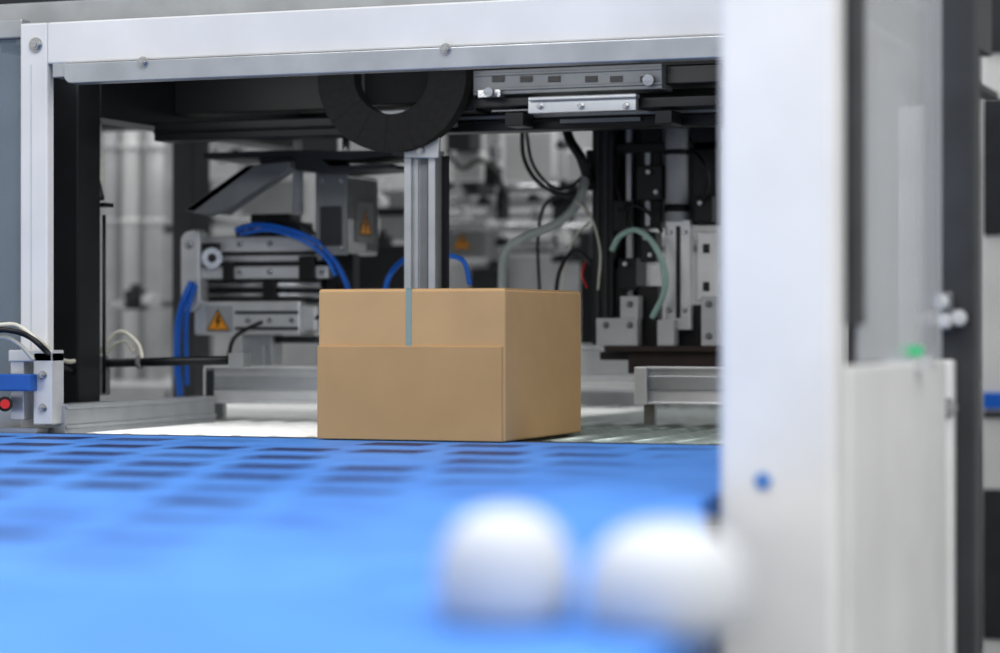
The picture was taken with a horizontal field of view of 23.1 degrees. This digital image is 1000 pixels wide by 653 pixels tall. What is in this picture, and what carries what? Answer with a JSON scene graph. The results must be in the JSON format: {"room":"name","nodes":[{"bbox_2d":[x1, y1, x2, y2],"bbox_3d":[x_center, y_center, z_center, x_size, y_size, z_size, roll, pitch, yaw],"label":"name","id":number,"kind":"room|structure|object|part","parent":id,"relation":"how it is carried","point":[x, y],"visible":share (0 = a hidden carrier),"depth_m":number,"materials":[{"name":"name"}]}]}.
{"room":"factory floor","nodes":[
{"label":"factory floor","id":0,"kind":"room"},
{"bbox_3d":[-0.122,1.125,5.384,14.000,0.050,12.000,0,0,20],"label":"floor","id":1,"kind":"structure","parent":0,"visible":0},
{"bbox_2d":[0,433,751,652],"bbox_3d":[-0.806,0.619,3.299,2.980,0.962,3.415,0,0,21],"label":"conveyor","id":2,"kind":"object","parent":1,"relation":"on","point":[110,543],"visible":0.87,"depth_m":2.35,"materials":[{"name":"plastic"}]},
{"bbox_3d":[-1.261,0.239,2.082,2.980,0.029,0.718,0,0,20],"label":"edge plate","id":3,"kind":"part","parent":2,"relation":"part of","materials":[{"name":"blue plastic"}]},
{"bbox_2d":[317,288,580,441],"bbox_3d":[-0.095,0.073,4.980,0.394,0.297,0.463,0,0,21],"label":"cardboard box","id":4,"kind":"object","parent":2,"relation":"on","point":[418,364],"visible":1,"depth_m":4.78,"materials":[{"name":"brown cardboard"}]},
{"bbox_3d":[0.004,0.181,1.856,0.106,0.087,0.106,0,0,20],"label":"round knob","id":5,"kind":"part","parent":2,"relation":"part of","materials":[{"name":"white plastic"}]},
{"bbox_3d":[0.157,0.239,2.572,0.228,0.030,1.188,0,0,20],"label":"plate","id":6,"kind":"part","parent":2,"relation":"part of","materials":[{"name":"blue plastic"}]},
{"bbox_3d":[0.124,0.184,1.811,0.124,0.080,0.124,0,0,20],"label":"round knob","id":7,"kind":"part","parent":2,"relation":"part of","materials":[{"name":"white plastic"}]},
{"bbox_2d":[47,396,719,443],"bbox_3d":[-0.238,0.632,6.030,2.430,0.935,2.070,0,0,21],"label":"table","id":8,"kind":"object","parent":1,"relation":"on","point":[184,415],"visible":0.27,"depth_m":5.51,"materials":[{"name":"metal"}]},
{"bbox_3d":[-0.817,0.254,5.510,0.050,0.179,0.690,0,0,20],"label":"rail","id":9,"kind":"part","parent":8,"relation":"part of","materials":[{"name":"metal"}]},
{"bbox_2d":[100,353,250,394],"bbox_3d":[-0.791,0.109,5.634,0.464,0.100,0.040,0,0,21],"label":"horizontal bar","id":10,"kind":"object","parent":8,"relation":"attached to","point":[233,359],"visible":0.59,"depth_m":5.61,"materials":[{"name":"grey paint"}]},
{"bbox_3d":[-0.803,0.082,5.638,0.436,0.031,0.020,0,0,20],"label":"rod","id":11,"kind":"part","parent":10,"relation":"part of","materials":[{"name":"black metal"}]},
{"bbox_2d":[203,365,316,418],"bbox_3d":[-0.526,0.158,5.822,0.371,0.129,0.082,0,0,21],"label":"channel","id":12,"kind":"object","parent":8,"relation":"on","point":[254,384],"visible":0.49,"depth_m":5.82,"materials":[{"name":"metal"}]},
{"bbox_2d":[173,214,471,395],"bbox_3d":[-0.351,-0.053,5.978,0.947,0.457,0.348,0,0,37],"label":"machine component","id":13,"kind":"object","parent":8,"relation":"on","point":[263,284],"visible":0.83,"depth_m":6.09,"materials":[{"name":"metal"}]},
{"bbox_3d":[-0.765,-0.140,6.142,0.056,0.205,0.050,0,0,20],"label":"plate","id":14,"kind":"part","parent":13,"relation":"part of","materials":[{"name":"metal"}]},
{"bbox_3d":[-0.700,-0.020,6.111,0.072,0.062,0.006,0,0,20],"label":"sign plate","id":15,"kind":"part","parent":13,"relation":"part of","materials":[{"name":"metal"}]},
{"bbox_3d":[-0.593,-0.079,6.104,0.328,0.018,0.016,0,0,20],"label":"guide rod","id":16,"kind":"part","parent":13,"relation":"part of","materials":[{"name":"silver metal"}]},
{"bbox_3d":[-0.593,-0.103,6.104,0.329,0.022,0.020,0,0,20],"label":"guide rod","id":17,"kind":"part","parent":13,"relation":"part of","materials":[{"name":"silver metal"}]},
{"bbox_3d":[-0.501,0.032,6.113,0.120,0.017,0.060,0,0,20],"label":"arm","id":18,"kind":"part","parent":13,"relation":"part of","materials":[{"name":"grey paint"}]},
{"bbox_3d":[-0.461,-0.081,6.103,0.049,0.045,0.070,0,0,20],"label":"arm","id":19,"kind":"part","parent":13,"relation":"part of","materials":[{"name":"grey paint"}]},
{"bbox_2d":[316,138,377,288],"bbox_3d":[-0.377,-0.288,6.051,0.088,0.423,0.209,0,0,21],"label":"box","id":20,"kind":"object","parent":13,"relation":"attached to","point":[346,205],"visible":0.93,"depth_m":5.98,"materials":[{"name":"silver metal"}]},
{"bbox_2d":[185,139,403,215],"bbox_3d":[-0.475,-0.389,5.996,0.542,0.234,0.240,0,0,21],"label":"metal bracket","id":21,"kind":"object","parent":20,"relation":"attached to","point":[251,181],"visible":0.85,"depth_m":5.92,"materials":[{"name":"grey metal"}]},
{"bbox_3d":[-0.602,-0.334,6.022,0.284,0.126,0.200,0,0,20],"label":"arm","id":22,"kind":"part","parent":21,"relation":"part of","materials":[{"name":"grey metal"}]},
{"bbox_3d":[-0.499,-0.391,6.059,0.026,0.230,0.026,0,0,20],"label":"hanger rod","id":23,"kind":"part","parent":21,"relation":"part of","materials":[{"name":"grey paint"}]},
{"bbox_3d":[-0.452,-0.411,5.998,0.501,0.028,0.220,0,0,20],"label":"tray plate","id":24,"kind":"part","parent":21,"relation":"part of","materials":[{"name":"grey paint"}]},
{"bbox_3d":[-0.412,-0.244,5.962,0.057,0.095,0.004,0,0,20],"label":"connector plate","id":25,"kind":"part","parent":20,"relation":"part of","materials":[{"name":"grey paint"}]},
{"bbox_3d":[-0.382,-0.436,6.068,0.020,0.128,0.020,0,0,20],"label":"hanger rod","id":26,"kind":"part","parent":20,"relation":"part of","materials":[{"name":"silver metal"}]},
{"bbox_3d":[-0.335,-0.257,6.051,0.004,0.100,0.100,0,0,20],"label":"label plate","id":27,"kind":"part","parent":20,"relation":"part of","materials":[{"name":"grey paint"}]},
{"bbox_2d":[637,366,719,424],"bbox_3d":[0.479,0.156,5.446,0.352,0.133,0.082,0,0,21],"label":"channel","id":28,"kind":"object","parent":8,"relation":"on","point":[666,385],"visible":0.4,"depth_m":5.46,"materials":[{"name":"metal"}]},
{"bbox_2d":[634,367,646,404],"bbox_3d":[0.314,0.132,5.457,0.028,0.084,0.012,0,0,21],"label":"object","id":29,"kind":"object","parent":28,"relation":"attached to","point":[640,373],"visible":1,"depth_m":5.45,"materials":[{"name":"metal"}]},
{"bbox_2d":[54,40,922,402],"bbox_3d":[-0.253,0.226,5.913,2.505,1.748,1.400,0,0,21],"label":"frame","id":30,"kind":"object","parent":1,"relation":"on","point":[270,113],"visible":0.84,"depth_m":5.47,"materials":[{"name":"black metal"}]},
{"bbox_3d":[-0.929,-0.065,5.589,0.086,0.433,0.040,0,0,20],"label":"rod","id":31,"kind":"part","parent":30,"relation":"part of","materials":[{"name":"black plastic"}]},
{"bbox_2d":[404,122,457,288],"bbox_3d":[-0.159,-0.168,5.438,0.095,0.608,0.121,0,0,21],"label":"lift column","id":32,"kind":"structure","parent":30,"relation":"hanging from","point":[426,168],"depth_m":5.41,"materials":[{"name":"metal"}]},
{"bbox_3d":[-0.167,-0.127,5.413,0.018,0.526,0.007,0,0,20],"label":"slot rail","id":33,"kind":"part","parent":32,"relation":"part of","materials":[{"name":"grey metal"}]},
{"bbox_3d":[-0.157,-0.421,5.443,0.095,0.102,0.110,0,0,20],"label":"mounting plate","id":34,"kind":"part","parent":32,"relation":"part of","materials":[{"name":"metal"}]},
{"bbox_3d":[-0.121,-0.121,5.430,0.013,0.513,0.012,0,0,20],"label":"guide rail","id":35,"kind":"part","parent":32,"relation":"part of","materials":[{"name":"metal"}]},
{"bbox_3d":[0.002,-0.456,5.478,1.714,0.044,0.076,0,0,20],"label":"cross rail","id":36,"kind":"part","parent":30,"relation":"part of","materials":[{"name":"black metal"}]},
{"bbox_3d":[0.040,-0.552,5.580,1.714,0.095,0.080,0,0,20],"label":"cross rail","id":37,"kind":"part","parent":30,"relation":"part of","materials":[{"name":"black plastic"}]},
{"bbox_2d":[459,63,719,128],"bbox_3d":[0.171,-0.506,5.320,0.650,0.152,0.174,0,0,21],"label":"overhead actuator","id":38,"kind":"object","parent":30,"relation":"attached to","point":[610,89],"visible":0.92,"depth_m":5.27,"materials":[{"name":"grey paint"}]},
{"bbox_2d":[318,69,472,152],"bbox_3d":[-0.217,-0.517,5.441,0.357,0.267,0.120,0,0,21],"label":"tape roll","id":39,"kind":"object","parent":38,"relation":"attached to","point":[440,98],"visible":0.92,"depth_m":5.40,"materials":[{"name":"black paint"}]},
{"bbox_3d":[-0.210,-0.561,5.443,0.185,0.130,0.030,0,0,20],"label":"backing plate","id":40,"kind":"part","parent":39,"relation":"part of","materials":[{"name":"black paint"}]},
{"bbox_3d":[0.178,-0.477,5.254,0.248,0.035,0.032,0,0,20],"label":"mounting plate","id":41,"kind":"part","parent":38,"relation":"part of","materials":[{"name":"metal"}]},
{"bbox_3d":[0.177,-0.465,5.373,0.624,0.007,0.006,0,0,20],"label":"guide rail","id":42,"kind":"part","parent":38,"relation":"part of","materials":[{"name":"black metal"}]},
{"bbox_3d":[0.219,-0.451,5.352,0.184,0.009,0.008,0,0,20],"label":"guide rail","id":43,"kind":"part","parent":38,"relation":"part of","materials":[{"name":"black metal"}]},
{"bbox_2d":[0,0,997,432],"bbox_3d":[-0.115,0.000,5.875,2.270,2.200,2.075,0,0,21],"label":"machine","id":44,"kind":"object","parent":1,"relation":"on","point":[80,42],"visible":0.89,"depth_m":5.08,"materials":[{"name":"white paint"}]},
{"bbox_3d":[-1.042,0.163,5.156,0.032,0.034,0.060,0,0,-11],"label":"knob","id":45,"kind":"part","parent":44,"relation":"part of","materials":[{"name":"red plastic"}]},
{"bbox_2d":[0,19,29,426],"bbox_3d":[-1.300,0.220,5.378,0.598,1.760,0.035,0,0,21],"label":"wall panel","id":46,"kind":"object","parent":44,"relation":"attached to","point":[10,30],"depth_m":5.28,"materials":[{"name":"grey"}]},
{"bbox_3d":[-1.301,-0.228,5.376,0.596,0.783,0.010,0,0,20],"label":"door panel","id":47,"kind":"part","parent":46,"relation":"part of","materials":[{"name":"grey metal"}]},
{"bbox_3d":[-0.991,0.226,5.244,0.066,1.748,0.030,0,0,20],"label":"post","id":48,"kind":"part","parent":44,"relation":"part of","materials":[{"name":"silver metal"}]},
{"bbox_2d":[0,322,143,372],"bbox_3d":[-0.949,0.049,5.360,0.136,0.117,0.579,0,0,16],"label":"cable loom","id":49,"kind":"object","parent":44,"relation":"attached to","point":[24,332],"visible":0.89,"depth_m":5.13,"materials":[{"name":"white plastic"}]},
{"bbox_2d":[498,127,719,373],"bbox_3d":[0.325,-0.252,5.885,0.652,0.728,0.207,0,0,22],"label":"machine component","id":50,"kind":"object","parent":44,"relation":"attached to","point":[639,180],"visible":0.92,"depth_m":5.84,"materials":[{"name":"black metal"}]},
{"bbox_3d":[0.286,-0.013,5.861,0.105,0.119,0.040,0,0,20],"label":"clamp plate","id":51,"kind":"part","parent":50,"relation":"part of","materials":[{"name":"grey paint"}]},
{"bbox_3d":[0.314,-0.274,5.925,0.013,0.420,0.020,0,0,20],"label":"bright rail","id":52,"kind":"part","parent":50,"relation":"part of","materials":[{"name":"metal"}]},
{"bbox_3d":[0.356,-0.332,5.883,0.012,0.182,0.010,0,0,20],"label":"bright rail","id":53,"kind":"part","parent":50,"relation":"part of","materials":[{"name":"metal"}]},
{"bbox_3d":[0.399,0.015,5.819,0.042,0.062,0.040,0,0,20],"label":"clamp plate","id":54,"kind":"part","parent":50,"relation":"part of","materials":[{"name":"grey paint"}]},
{"bbox_3d":[0.408,-0.278,5.906,0.273,0.427,0.110,0,0,20],"label":"frame","id":55,"kind":"part","parent":50,"relation":"part of","materials":[{"name":"metal"}]},
{"bbox_3d":[0.431,-0.370,5.887,0.082,0.240,0.030,0,0,20],"label":"bright plate","id":56,"kind":"part","parent":50,"relation":"part of","materials":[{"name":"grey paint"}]},
{"bbox_3d":[0.427,-0.122,5.835,0.062,0.261,0.030,0,0,20],"label":"steel plate","id":57,"kind":"part","parent":50,"relation":"part of","materials":[{"name":"metal"}]},
{"bbox_3d":[0.494,-0.143,5.810,0.046,0.161,0.030,0,0,20],"label":"steel plate","id":58,"kind":"part","parent":50,"relation":"part of","materials":[{"name":"metal"}]},
{"bbox_3d":[0.500,-0.013,5.781,0.041,0.118,0.040,0,0,20],"label":"clamp plate","id":59,"kind":"part","parent":50,"relation":"part of","materials":[{"name":"grey paint"}]},
{"bbox_3d":[0.110,-0.608,5.905,1.870,0.015,1.860,0,0,20],"label":"roof panel","id":60,"kind":"part","parent":44,"relation":"part of","materials":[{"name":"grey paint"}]},
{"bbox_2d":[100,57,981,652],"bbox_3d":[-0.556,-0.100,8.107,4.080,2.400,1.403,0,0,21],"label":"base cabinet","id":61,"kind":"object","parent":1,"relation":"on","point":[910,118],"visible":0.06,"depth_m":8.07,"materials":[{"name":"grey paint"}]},
{"bbox_2d":[100,131,171,379],"bbox_3d":[-1.224,-0.510,8.282,0.244,1.379,0.143,0,0,21],"label":"vertical pipes","id":62,"kind":"object","parent":61,"relation":"on","point":[133,161],"visible":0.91,"depth_m":8.22,"materials":[{"name":"silver metal"}]},
{"bbox_2d":[110,132,696,387],"bbox_3d":[-0.331,-0.236,7.607,2.050,0.862,0.861,0,0,28],"label":"machinery","id":63,"kind":"object","parent":61,"relation":"on","point":[502,161],"visible":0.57,"depth_m":7.58,"materials":[{"name":"grey paint"}]},
{"bbox_3d":[-1.109,-0.073,7.973,0.329,0.026,0.060,0,0,20],"label":"cross rail","id":64,"kind":"part","parent":63,"relation":"part of","materials":[{"name":"silver metal"}]},
{"bbox_3d":[-1.010,-0.236,8.363,0.030,0.864,0.060,0,0,20],"label":"dark post","id":65,"kind":"part","parent":63,"relation":"part of","materials":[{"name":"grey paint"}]},
{"bbox_3d":[-0.926,-0.581,8.268,0.128,0.175,0.040,0,0,20],"label":"pale panel","id":66,"kind":"part","parent":63,"relation":"part of","materials":[{"name":"grey paint"}]},
{"bbox_3d":[-0.760,-0.593,8.206,0.188,0.140,0.040,0,0,20],"label":"pale panel","id":67,"kind":"part","parent":63,"relation":"part of","materials":[{"name":"grey paint"}]},
{"bbox_3d":[-0.766,-0.434,8.267,0.223,0.118,0.050,0,0,20],"label":"panel","id":68,"kind":"part","parent":63,"relation":"part of","materials":[{"name":"grey paint"}]},
{"bbox_3d":[-0.439,-0.587,7.819,0.104,0.051,0.040,0,0,20],"label":"pale panel","id":69,"kind":"part","parent":63,"relation":"part of","materials":[{"name":"grey paint"}]},
{"bbox_3d":[-0.328,-0.353,7.809,0.089,0.158,0.100,0,0,20],"label":"panel","id":70,"kind":"part","parent":63,"relation":"part of","materials":[{"name":"grey paint"}]},
{"bbox_3d":[-0.098,-0.143,7.713,0.125,0.119,0.040,0,0,20],"label":"pale panel","id":71,"kind":"part","parent":63,"relation":"part of","materials":[{"name":"grey paint"}]},
{"bbox_3d":[0.217,-0.344,7.579,0.847,0.018,0.050,0,0,20],"label":"cross rail","id":72,"kind":"part","parent":63,"relation":"part of","materials":[{"name":"grey metal"}]},
{"bbox_3d":[0.218,-0.387,7.584,0.847,0.031,0.060,0,0,20],"label":"cross rail","id":73,"kind":"part","parent":63,"relation":"part of","materials":[{"name":"grey metal"}]},
{"bbox_3d":[0.221,-0.083,7.583,0.463,0.279,0.060,0,0,20],"label":"pale panel","id":74,"kind":"part","parent":63,"relation":"part of","materials":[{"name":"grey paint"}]},
{"bbox_3d":[0.315,0.063,6.848,0.176,0.017,0.050,0,0,20],"label":"cross rail","id":75,"kind":"part","parent":63,"relation":"part of","materials":[{"name":"silver metal"}]},
{"bbox_3d":[0.220,-0.264,7.685,0.859,0.025,0.050,0,0,20],"label":"cross rail","id":76,"kind":"part","parent":63,"relation":"part of","materials":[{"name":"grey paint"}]},
{"bbox_3d":[0.316,0.105,6.907,0.177,0.068,0.040,0,0,20],"label":"pale panel","id":77,"kind":"part","parent":63,"relation":"part of","materials":[{"name":"grey paint"}]},
{"bbox_3d":[0.291,0.162,6.916,0.236,0.022,0.060,0,0,20],"label":"cross rail","id":78,"kind":"part","parent":63,"relation":"part of","materials":[{"name":"grey metal"}]},
{"bbox_3d":[-0.330,-0.560,8.712,4.080,1.480,0.050,0,0,20],"label":"panel","id":79,"kind":"part","parent":61,"relation":"part of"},
{"bbox_2d":[720,0,979,652],"bbox_3d":[0.530,-0.050,3.562,0.161,2.300,0.878,0,0,23],"label":"guard","id":80,"kind":"object","parent":1,"relation":"on","point":[850,494],"visible":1,"depth_m":3.19,"materials":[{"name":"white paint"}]},
{"bbox_3d":[0.368,-0.050,3.192,0.156,2.300,0.063,0,0,20],"label":"post","id":81,"kind":"part","parent":80,"relation":"part of","materials":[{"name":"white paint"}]},
{"bbox_3d":[0.572,0.525,3.521,0.015,0.949,0.693,0,0,20],"label":"panel","id":82,"kind":"part","parent":80,"relation":"part of","materials":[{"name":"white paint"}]},
{"bbox_2d":[901,345,923,356],"bbox_3d":[0.610,0.036,3.621,0.028,0.016,0.030,0,0,20],"label":"lamp","id":83,"kind":"object","parent":80,"relation":"on","point":[906,350],"depth_m":3.61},
{"bbox_3d":[0.696,-0.050,3.936,0.021,2.300,0.060,0,0,20],"label":"post","id":84,"kind":"part","parent":80,"relation":"part of","materials":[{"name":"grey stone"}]},
{"bbox_3d":[0.715,-0.025,3.888,0.044,0.060,0.014,0,0,20],"label":"hinge plate","id":85,"kind":"part","parent":80,"relation":"part of","materials":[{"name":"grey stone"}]},
{"bbox_3d":[0.734,-0.050,3.919,0.061,2.300,0.055,0,0,20],"label":"post","id":86,"kind":"part","parent":80,"relation":"part of","materials":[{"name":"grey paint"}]},
{"bbox_2d":[982,0,999,652],"bbox_3d":[2.578,0.033,7.357,2.124,2.135,0.812,0,0,21],"label":"tall cabinet","id":87,"kind":"object","parent":1,"relation":"on","point":[990,65],"visible":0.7,"depth_m":7.34,"materials":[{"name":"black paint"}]},
{"bbox_3d":[1.530,0.596,7.324,0.169,0.681,0.012,0,0,20],"label":"vent panel","id":88,"kind":"part","parent":87,"relation":"part of","materials":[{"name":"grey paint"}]}
]}

